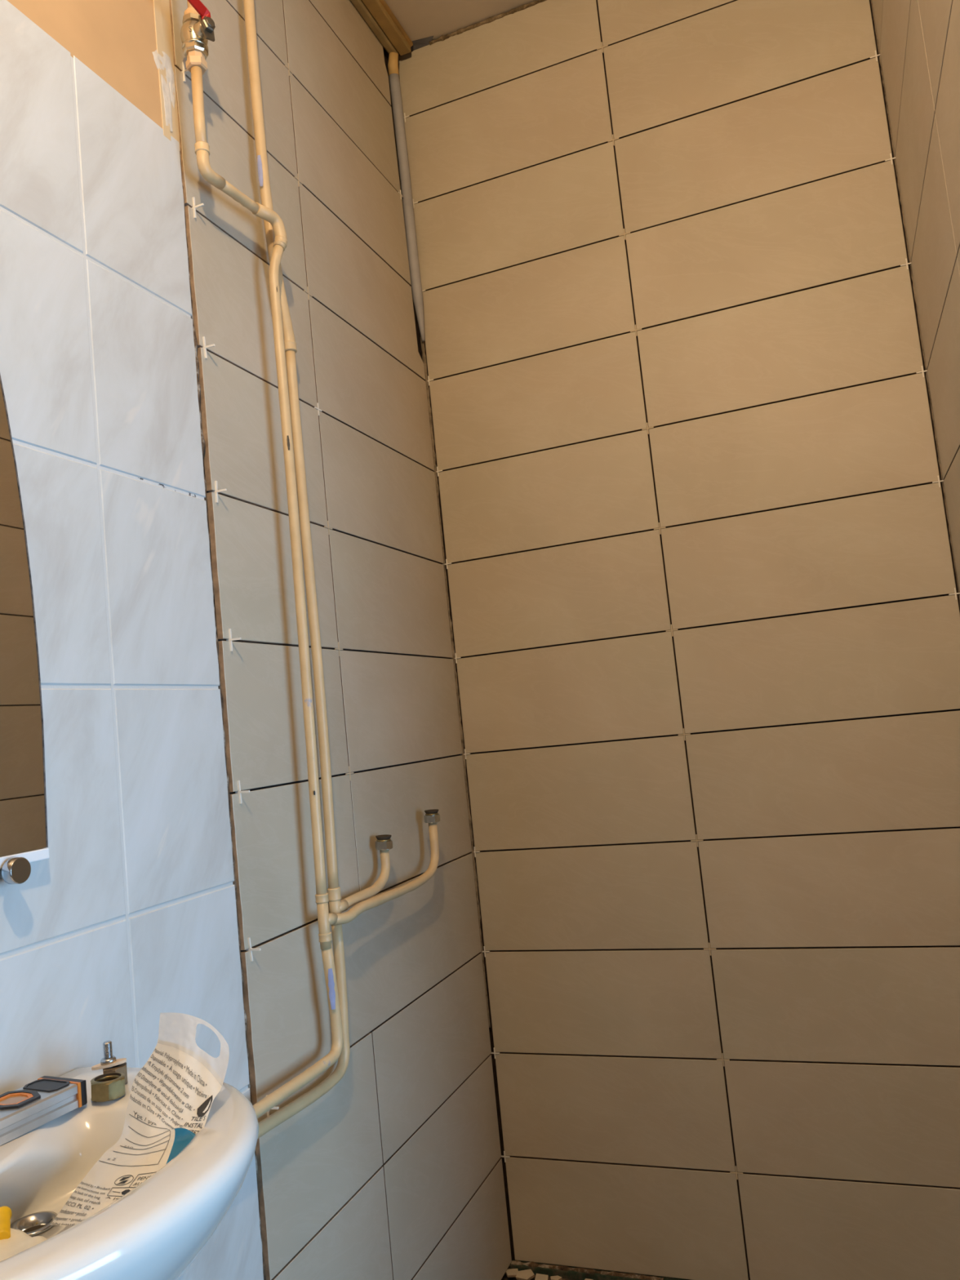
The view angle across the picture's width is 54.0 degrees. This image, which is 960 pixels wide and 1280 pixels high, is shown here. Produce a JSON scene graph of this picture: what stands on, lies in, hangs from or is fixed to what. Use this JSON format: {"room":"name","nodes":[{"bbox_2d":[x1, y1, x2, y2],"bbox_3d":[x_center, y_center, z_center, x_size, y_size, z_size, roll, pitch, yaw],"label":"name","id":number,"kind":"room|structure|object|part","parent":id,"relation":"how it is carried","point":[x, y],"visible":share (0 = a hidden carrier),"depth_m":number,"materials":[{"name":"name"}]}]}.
{"room":"bathroom","nodes":[
{"label":"bathroom","id":0,"kind":"room"},
{"bbox_2d":[0,0,511,1279],"bbox_3d":[-0.598,-0.070,0.754,0.132,2.602,2.930,-8,-6,21],"label":"wall","id":1,"kind":"structure","parent":0,"point":[147,900],"depth_m":1.27,"materials":[{"name":"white tile"}]},
{"bbox_2d":[0,374,49,884],"bbox_3d":[-0.526,-0.188,0.764,0.028,0.818,0.401,-8,-6,21],"label":"wall mirror","id":2,"kind":"object","parent":1,"relation":"attached to","point":[24,838],"visible":1,"depth_m":0.91,"materials":[{"name":"mirror glass"},{"name":"chrome metal"}]},
{"bbox_3d":[-0.433,0.213,0.867,0.028,0.024,0.024,-8,-6,21],"label":"clip knob","id":3,"kind":"part","parent":2,"relation":"part of","materials":[{"name":"silver metal"}]},
{"bbox_2d":[0,1066,258,1279],"bbox_3d":[-0.318,0.491,0.686,0.292,0.202,0.411,-8,-6,21],"label":"basin","id":4,"kind":"object","parent":1,"relation":"attached to","point":[156,1230],"visible":0.72,"depth_m":0.68,"materials":[{"name":"white ceramic"}]},
{"bbox_2d":[0,1205,47,1261],"bbox_3d":[-0.344,0.432,0.667,0.150,0.026,0.061,-9,-6,30],"label":"packet","id":5,"kind":"object","parent":4,"relation":"in","point":[13,1242],"visible":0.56,"depth_m":0.67,"materials":[{"name":"plastic"}]},
{"bbox_2d":[0,1075,87,1145],"bbox_3d":[-0.434,0.391,0.699,0.052,0.022,0.304,-8,-6,26],"label":"spirit level","id":6,"kind":"object","parent":4,"relation":"on","point":[42,1100],"visible":1,"depth_m":0.79,"materials":[{"name":"metal"}]},
{"bbox_3d":[-0.391,0.386,0.790,0.043,0.003,0.035,-8,-6,21],"label":"vial frame","id":7,"kind":"part","parent":6,"relation":"part of","materials":[{"name":"plastic"}]},
{"bbox_2d":[90,1072,124,1102],"bbox_3d":[-0.330,0.396,0.835,0.031,0.017,0.031,-8,-6,21],"label":"nut","id":8,"kind":"object","parent":4,"relation":"on","point":[108,1086],"visible":1,"depth_m":0.82,"materials":[{"name":"gold metal"}]},
{"bbox_2d":[91,1040,128,1084],"bbox_3d":[-0.339,0.388,0.865,0.030,0.038,0.023,-8,-6,21],"label":"bolt","id":9,"kind":"object","parent":4,"relation":"in","point":[108,1063],"visible":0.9,"depth_m":0.86,"materials":[{"name":"silver metal"}]},
{"bbox_2d":[91,1057,126,1070],"bbox_3d":[-0.340,0.389,0.864,0.032,0.006,0.016,-6,-5,-1],"label":"washer","id":10,"kind":"object","parent":9,"relation":"in","point":[106,1064],"depth_m":0.86,"materials":[{"name":"white plastic"}]},
{"bbox_2d":[50,1012,229,1225],"bbox_3d":[-0.266,0.385,0.768,0.111,0.112,0.159,-8,-6,21],"label":"paper label","id":11,"kind":"object","parent":4,"relation":"in","point":[172,1095],"visible":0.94,"depth_m":0.77,"materials":[{"name":"white paper"}]},
{"bbox_2d":[51,1182,110,1225],"bbox_3d":[-0.304,0.429,0.714,0.046,0.021,0.030,-10,-7,38],"label":"print","id":12,"kind":"object","parent":11,"relation":"attached to","point":[88,1198],"depth_m":0.71,"materials":[{"name":"grey"}]},
{"bbox_2d":[106,1171,156,1199],"bbox_3d":[-0.262,0.411,0.711,0.039,0.011,0.019,-6,-5,7],"label":"print","id":13,"kind":"object","parent":11,"relation":"attached to","point":[118,1184],"depth_m":0.72,"materials":[{"name":"black"}]},
{"bbox_2d":[98,1111,170,1166],"bbox_3d":[-0.273,0.400,0.749,0.070,0.026,0.035,-10,-7,38],"label":"print","id":14,"kind":"object","parent":11,"relation":"attached to","point":[144,1140],"depth_m":0.75,"materials":[{"name":"grey paper"}]},
{"bbox_2d":[129,1048,208,1128],"bbox_3d":[-0.264,0.376,0.790,0.091,0.040,0.037,-10,-7,40],"label":"print","id":15,"kind":"object","parent":11,"relation":"attached to","point":[171,1091],"depth_m":0.78,"materials":[{"name":"grey paper"}]},
{"bbox_3d":[-0.233,0.399,0.728,0.029,0.025,0.045,-6,-5,1],"label":"blue panel","id":16,"kind":"part","parent":11,"relation":"part of","materials":[{"name":"blue paper"}]},
{"bbox_2d":[179,1115,205,1133],"bbox_3d":[-0.229,0.387,0.752,0.023,0.010,0.013,-8,-6,21],"label":"print","id":17,"kind":"object","parent":11,"relation":"attached to","point":[188,1124],"depth_m":0.75,"materials":[{"name":"black"}]},
{"bbox_2d":[153,0,171,141],"bbox_3d":[-0.457,-1.006,1.294,0.010,0.676,0.016,-8,-6,21],"label":"trim","id":18,"kind":"structure","parent":1,"relation":"attached to","point":[157,3],"depth_m":1.27,"materials":[{"name":"beige paint"}]},
{"bbox_2d":[160,0,180,151],"bbox_3d":[-0.451,-1.004,1.312,0.009,0.678,0.020,-8,-6,21],"label":"trim","id":19,"kind":"structure","parent":1,"relation":"attached to","point":[165,4],"depth_m":1.29,"materials":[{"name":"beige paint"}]},
{"bbox_2d":[181,61,188,82],"bbox_3d":[-0.409,-0.794,1.314,0.022,0.030,0.003,-8,-6,20],"label":"spacer","id":20,"kind":"object","parent":1,"relation":"attached to","point":[184,70],"visible":0.82,"depth_m":1.31,"materials":[{"name":"white plastic"}]},
{"bbox_2d":[191,196,204,218],"bbox_3d":[-0.389,-0.596,1.295,0.022,0.030,0.002,-8,-6,21],"label":"spacer","id":21,"kind":"object","parent":1,"relation":"attached to","point":[194,206],"visible":1,"depth_m":1.29,"materials":[{"name":"white plastic"}]},
{"bbox_2d":[200,336,214,359],"bbox_3d":[-0.369,-0.397,1.277,0.022,0.030,0.004,-8,-6,19],"label":"spacer","id":22,"kind":"object","parent":1,"relation":"attached to","point":[204,347],"visible":1,"depth_m":1.28,"materials":[{"name":"white plastic"}]},
{"bbox_2d":[212,480,226,502],"bbox_3d":[-0.348,-0.199,1.260,0.022,0.030,0.004,-8,-6,20],"label":"spacer","id":23,"kind":"object","parent":1,"relation":"attached to","point":[216,491],"visible":1,"depth_m":1.26,"materials":[{"name":"white plastic"}]},
{"bbox_2d":[226,628,240,651],"bbox_3d":[-0.326,-0.001,1.248,0.022,0.030,0.002,-7,-5,18],"label":"spacer","id":24,"kind":"object","parent":1,"relation":"attached to","point":[230,639],"visible":1,"depth_m":1.25,"materials":[{"name":"white plastic"}]},
{"bbox_2d":[235,780,249,804],"bbox_3d":[-0.308,0.197,1.224,0.022,0.030,0.004,-8,-6,22],"label":"spacer","id":25,"kind":"object","parent":1,"relation":"attached to","point":[239,791],"visible":1,"depth_m":1.23,"materials":[{"name":"white plastic"}]},
{"bbox_2d":[245,937,261,961],"bbox_3d":[-0.289,0.395,1.204,0.022,0.030,0.005,-8,-6,23],"label":"spacer","id":26,"kind":"object","parent":1,"relation":"attached to","point":[251,949],"visible":1,"depth_m":1.20,"materials":[{"name":"white plastic"}]},
{"bbox_2d":[266,1095,279,1116],"bbox_3d":[-0.265,0.594,1.196,0.022,0.030,0.002,-8,-6,20],"label":"spacer","id":27,"kind":"object","parent":1,"relation":"attached to","point":[273,1108],"visible":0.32,"depth_m":1.20,"materials":[{"name":"white plastic"}]},
{"bbox_2d":[284,62,293,76],"bbox_3d":[-0.327,-0.976,1.613,0.002,0.023,0.023,-8,-6,21],"label":"spacer","id":28,"kind":"object","parent":1,"relation":"attached to","point":[286,66],"visible":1,"depth_m":1.61,"materials":[{"name":"beige plastic"}]},
{"bbox_2d":[293,173,302,186],"bbox_3d":[-0.307,-0.778,1.595,0.002,0.023,0.023,-8,-6,21],"label":"spacer","id":29,"kind":"object","parent":1,"relation":"attached to","point":[296,178],"visible":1,"depth_m":1.59,"materials":[{"name":"beige plastic"}]},
{"bbox_2d":[303,286,312,300],"bbox_3d":[-0.287,-0.580,1.577,0.002,0.023,0.023,-8,-6,21],"label":"spacer","id":30,"kind":"object","parent":1,"relation":"attached to","point":[304,291],"visible":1,"depth_m":1.57,"materials":[{"name":"beige plastic"}]},
{"bbox_2d":[186,0,439,1118],"bbox_3d":[-0.287,-0.379,1.389,0.037,1.935,0.794,-8,-6,21],"label":"pipe","id":31,"kind":"object","parent":1,"relation":"attached to","point":[325,919],"visible":0.94,"depth_m":1.34,"materials":[{"name":"beige paint"}]},
{"bbox_2d":[180,0,215,75],"bbox_3d":[-0.377,-0.819,1.257,0.046,0.084,0.092,-4,-5,-15],"label":"shutoff valve","id":32,"kind":"object","parent":31,"relation":"attached to","point":[197,28],"visible":0.99,"depth_m":1.27,"materials":[{"name":"silver metal"}]},
{"bbox_3d":[-0.375,-0.837,1.240,0.011,0.019,0.065,-8,-6,21],"label":"lever handle","id":33,"kind":"part","parent":32,"relation":"part of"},
{"bbox_3d":[-0.364,-0.822,1.263,0.013,0.034,0.021,-10,-7,39],"label":"handle plate","id":34,"kind":"part","parent":32,"relation":"part of","materials":[{"name":"metal"}]},
{"bbox_2d":[243,0,392,1138],"bbox_3d":[-0.328,-0.363,1.319,0.029,1.973,0.609,-8,-6,21],"label":"pipe","id":35,"kind":"object","parent":1,"relation":"attached to","point":[384,843],"visible":0.91,"depth_m":1.42,"materials":[{"name":"beige paint"}]},
{"bbox_2d":[314,402,321,415],"bbox_3d":[-0.268,-0.382,1.558,0.002,0.021,0.021,-8,-6,21],"label":"spacer","id":36,"kind":"object","parent":1,"relation":"attached to","point":[315,407],"visible":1,"depth_m":1.56,"materials":[{"name":"white plastic"}]},
{"bbox_2d":[324,520,332,534],"bbox_3d":[-0.248,-0.183,1.540,0.002,0.023,0.023,-8,-6,21],"label":"spacer","id":37,"kind":"object","parent":1,"relation":"attached to","point":[326,526],"visible":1,"depth_m":1.54,"materials":[{"name":"beige plastic"}]},
{"bbox_2d":[334,641,342,656],"bbox_3d":[-0.228,0.015,1.522,0.002,0.023,0.023,-8,-6,21],"label":"spacer","id":38,"kind":"object","parent":1,"relation":"attached to","point":[338,648],"visible":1,"depth_m":1.52,"materials":[{"name":"beige plastic"}]},
{"bbox_2d":[345,765,353,780],"bbox_3d":[-0.208,0.213,1.504,0.002,0.023,0.023,-8,-6,21],"label":"spacer","id":39,"kind":"object","parent":1,"relation":"attached to","point":[349,773],"visible":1,"depth_m":1.50,"materials":[{"name":"beige plastic"}]},
{"bbox_2d":[387,52,425,342],"bbox_3d":[-0.158,-0.962,2.036,0.028,0.645,0.041,-5,-5,-8],"label":"pipe","id":40,"kind":"object","parent":1,"relation":"attached to","point":[393,64],"visible":1,"depth_m":2.03,"materials":[{"name":"grey paint"}]},
{"bbox_2d":[384,0,546,56],"bbox_3d":[0.229,-1.540,0.449,2.250,0.111,3.050,-8,-6,21],"label":"ceiling","id":41,"kind":"structure","parent":0,"point":[425,22],"depth_m":1.99,"materials":[{"name":"paint"}]},
{"bbox_2d":[350,0,413,55],"bbox_3d":[-0.650,-1.358,0.817,0.052,0.028,2.682,-8,-6,21],"label":"batten","id":42,"kind":"object","parent":41,"relation":"attached to","point":[377,14],"visible":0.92,"depth_m":1.98,"materials":[{"name":"paint"}]},
{"bbox_2d":[502,1259,689,1279],"bbox_3d":[0.492,1.080,0.208,2.250,0.106,3.050,-8,-6,21],"label":"floor","id":43,"kind":"structure","parent":0,"point":[566,1273],"depth_m":1.80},
{"bbox_2d":[505,1268,518,1277],"bbox_3d":[0.062,1.226,1.824,0.026,0.007,0.023,-5,-5,-4],"label":"shard","id":44,"kind":"object","parent":43,"relation":"on","point":[511,1273],"visible":1,"depth_m":1.82,"materials":[{"name":"tile"}]},
{"bbox_2d":[515,1269,534,1279],"bbox_3d":[0.087,1.220,1.808,0.036,0.007,0.034,-6,-5,1],"label":"shard","id":45,"kind":"object","parent":43,"relation":"on","point":[527,1274],"visible":1,"depth_m":1.81,"materials":[{"name":"tile"}]},
{"bbox_2d":[534,1273,548,1279],"bbox_3d":[0.118,1.214,1.791,0.025,0.007,0.024,-7,-5,11],"label":"shard","id":46,"kind":"object","parent":43,"relation":"on","point":[538,1277],"visible":1,"depth_m":1.79,"materials":[{"name":"tile"}]},
{"bbox_2d":[550,1275,562,1279],"bbox_3d":[0.145,1.214,1.790,0.022,0.007,0.019,-6,-5,2],"label":"shard","id":47,"kind":"object","parent":43,"relation":"on","point":[553,1277],"visible":1,"depth_m":1.79,"materials":[{"name":"tile"}]},
{"bbox_2d":[398,0,959,1279],"bbox_3d":[0.942,-0.141,1.663,2.130,2.602,0.136,-8,-6,21],"label":"wall","id":48,"kind":"structure","parent":0,"point":[802,564],"depth_m":1.79,"materials":[{"name":"brown tile"}]},
{"bbox_2d":[442,559,451,568],"bbox_3d":[-0.070,-0.160,1.986,0.021,0.021,0.002,-8,-6,21],"label":"spacer","id":49,"kind":"object","parent":48,"relation":"attached to","point":[446,563],"visible":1,"depth_m":1.99,"materials":[{"name":"white plastic"}]},
{"bbox_2d":[490,1047,499,1058],"bbox_3d":[0.030,0.831,1.895,0.021,0.021,0.002,-8,-6,21],"label":"spacer","id":50,"kind":"object","parent":48,"relation":"attached to","point":[494,1052],"visible":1,"depth_m":1.89,"materials":[{"name":"white plastic"}]},
{"bbox_2d":[501,1151,510,1162],"bbox_3d":[0.050,1.029,1.877,0.021,0.021,0.002,-8,-6,21],"label":"spacer","id":51,"kind":"object","parent":48,"relation":"attached to","point":[504,1156],"visible":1,"depth_m":1.88,"materials":[{"name":"white plastic"}]},
{"bbox_2d":[596,41,608,53],"bbox_3d":[0.249,-1.208,1.921,0.023,0.023,0.002,-8,-6,21],"label":"spacer","id":52,"kind":"object","parent":48,"relation":"attached to","point":[602,47],"visible":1,"depth_m":1.92,"materials":[{"name":"beige plastic"}]},
{"bbox_2d":[607,134,618,146],"bbox_3d":[0.269,-1.009,1.903,0.023,0.023,0.002,-8,-6,21],"label":"spacer","id":53,"kind":"object","parent":48,"relation":"attached to","point":[613,140],"visible":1,"depth_m":1.90,"materials":[{"name":"beige plastic"}]},
{"bbox_2d":[618,228,630,239],"bbox_3d":[0.289,-0.811,1.884,0.023,0.023,0.002,-8,-6,21],"label":"spacer","id":54,"kind":"object","parent":48,"relation":"attached to","point":[624,233],"visible":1,"depth_m":1.88,"materials":[{"name":"beige plastic"}]},
{"bbox_2d":[630,324,641,336],"bbox_3d":[0.309,-0.613,1.866,0.023,0.023,0.002,-8,-6,21],"label":"spacer","id":55,"kind":"object","parent":48,"relation":"attached to","point":[635,330],"visible":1,"depth_m":1.86,"materials":[{"name":"beige plastic"}]},
{"bbox_2d":[641,422,653,434],"bbox_3d":[0.329,-0.415,1.848,0.023,0.023,0.002,-8,-6,21],"label":"spacer","id":56,"kind":"object","parent":48,"relation":"attached to","point":[647,428],"visible":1,"depth_m":1.85,"materials":[{"name":"beige plastic"}]},
{"bbox_2d":[653,522,666,534],"bbox_3d":[0.349,-0.217,1.829,0.023,0.023,0.002,-8,-6,21],"label":"spacer","id":57,"kind":"object","parent":48,"relation":"attached to","point":[660,527],"visible":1,"depth_m":1.83,"materials":[{"name":"beige plastic"}]},
{"bbox_2d":[666,624,678,636],"bbox_3d":[0.369,-0.018,1.811,0.023,0.023,0.002,-8,-6,21],"label":"spacer","id":58,"kind":"object","parent":48,"relation":"attached to","point":[672,629],"visible":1,"depth_m":1.81,"materials":[{"name":"beige plastic"}]},
{"bbox_2d":[678,728,690,740],"bbox_3d":[0.389,0.180,1.793,0.023,0.023,0.002,-8,-6,21],"label":"spacer","id":59,"kind":"object","parent":48,"relation":"attached to","point":[684,734],"visible":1,"depth_m":1.79,"materials":[{"name":"beige plastic"}]},
{"bbox_2d":[690,834,702,846],"bbox_3d":[0.409,0.378,1.775,0.023,0.023,0.002,-8,-6,21],"label":"spacer","id":60,"kind":"object","parent":48,"relation":"attached to","point":[696,840],"visible":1,"depth_m":1.77,"materials":[{"name":"beige plastic"}]},
{"bbox_2d":[703,942,715,955],"bbox_3d":[0.428,0.576,1.756,0.023,0.023,0.002,-8,-6,21],"label":"spacer","id":61,"kind":"object","parent":48,"relation":"attached to","point":[709,948],"visible":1,"depth_m":1.76,"materials":[{"name":"beige plastic"}]},
{"bbox_2d":[716,1053,729,1066],"bbox_3d":[0.448,0.774,1.738,0.023,0.023,0.002,-8,-6,21],"label":"spacer","id":62,"kind":"object","parent":48,"relation":"attached to","point":[722,1059],"visible":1,"depth_m":1.74,"materials":[{"name":"beige plastic"}]},
{"bbox_2d":[729,1165,742,1179],"bbox_3d":[0.468,0.972,1.720,0.023,0.023,0.002,-8,-6,21],"label":"spacer","id":63,"kind":"object","parent":48,"relation":"attached to","point":[735,1171],"visible":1,"depth_m":1.72,"materials":[{"name":"beige plastic"}]},
{"bbox_2d":[870,50,879,61],"bbox_3d":[0.727,-1.071,1.729,0.021,0.021,0.002,-8,-6,21],"label":"spacer","id":64,"kind":"object","parent":48,"relation":"attached to","point":[876,55],"visible":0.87,"depth_m":1.73,"materials":[{"name":"white plastic"}]},
{"bbox_2d":[884,153,895,164],"bbox_3d":[0.747,-0.873,1.711,0.021,0.021,0.002,-8,-6,21],"label":"spacer","id":65,"kind":"object","parent":48,"relation":"attached to","point":[891,157],"visible":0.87,"depth_m":1.71,"materials":[{"name":"white plastic"}]},
{"bbox_2d":[900,257,911,270],"bbox_3d":[0.767,-0.675,1.692,0.021,0.021,0.002,-8,-6,21],"label":"spacer","id":66,"kind":"object","parent":48,"relation":"attached to","point":[907,263],"visible":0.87,"depth_m":1.69,"materials":[{"name":"white plastic"}]},
{"bbox_2d":[915,365,927,377],"bbox_3d":[0.787,-0.477,1.674,0.021,0.021,0.002,-8,-6,21],"label":"spacer","id":67,"kind":"object","parent":48,"relation":"attached to","point":[922,371],"visible":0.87,"depth_m":1.67,"materials":[{"name":"white plastic"}]},
{"bbox_2d":[932,475,943,487],"bbox_3d":[0.806,-0.279,1.656,0.021,0.021,0.002,-8,-6,21],"label":"spacer","id":68,"kind":"object","parent":48,"relation":"attached to","point":[938,481],"visible":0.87,"depth_m":1.66,"materials":[{"name":"white plastic"}]},
{"bbox_2d":[948,587,959,599],"bbox_3d":[0.826,-0.080,1.637,0.021,0.021,0.002,-8,-6,21],"label":"spacer","id":69,"kind":"object","parent":48,"relation":"attached to","point":[955,593],"visible":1,"depth_m":1.64,"materials":[{"name":"white plastic"}]},
{"bbox_2d":[871,0,959,591],"bbox_3d":[1.170,-0.217,1.089,1.044,2.602,0.810,-8,-6,21],"label":"wall","id":70,"kind":"structure","parent":0,"point":[919,40],"depth_m":1.41,"materials":[{"name":"brown tile"}]}
]}

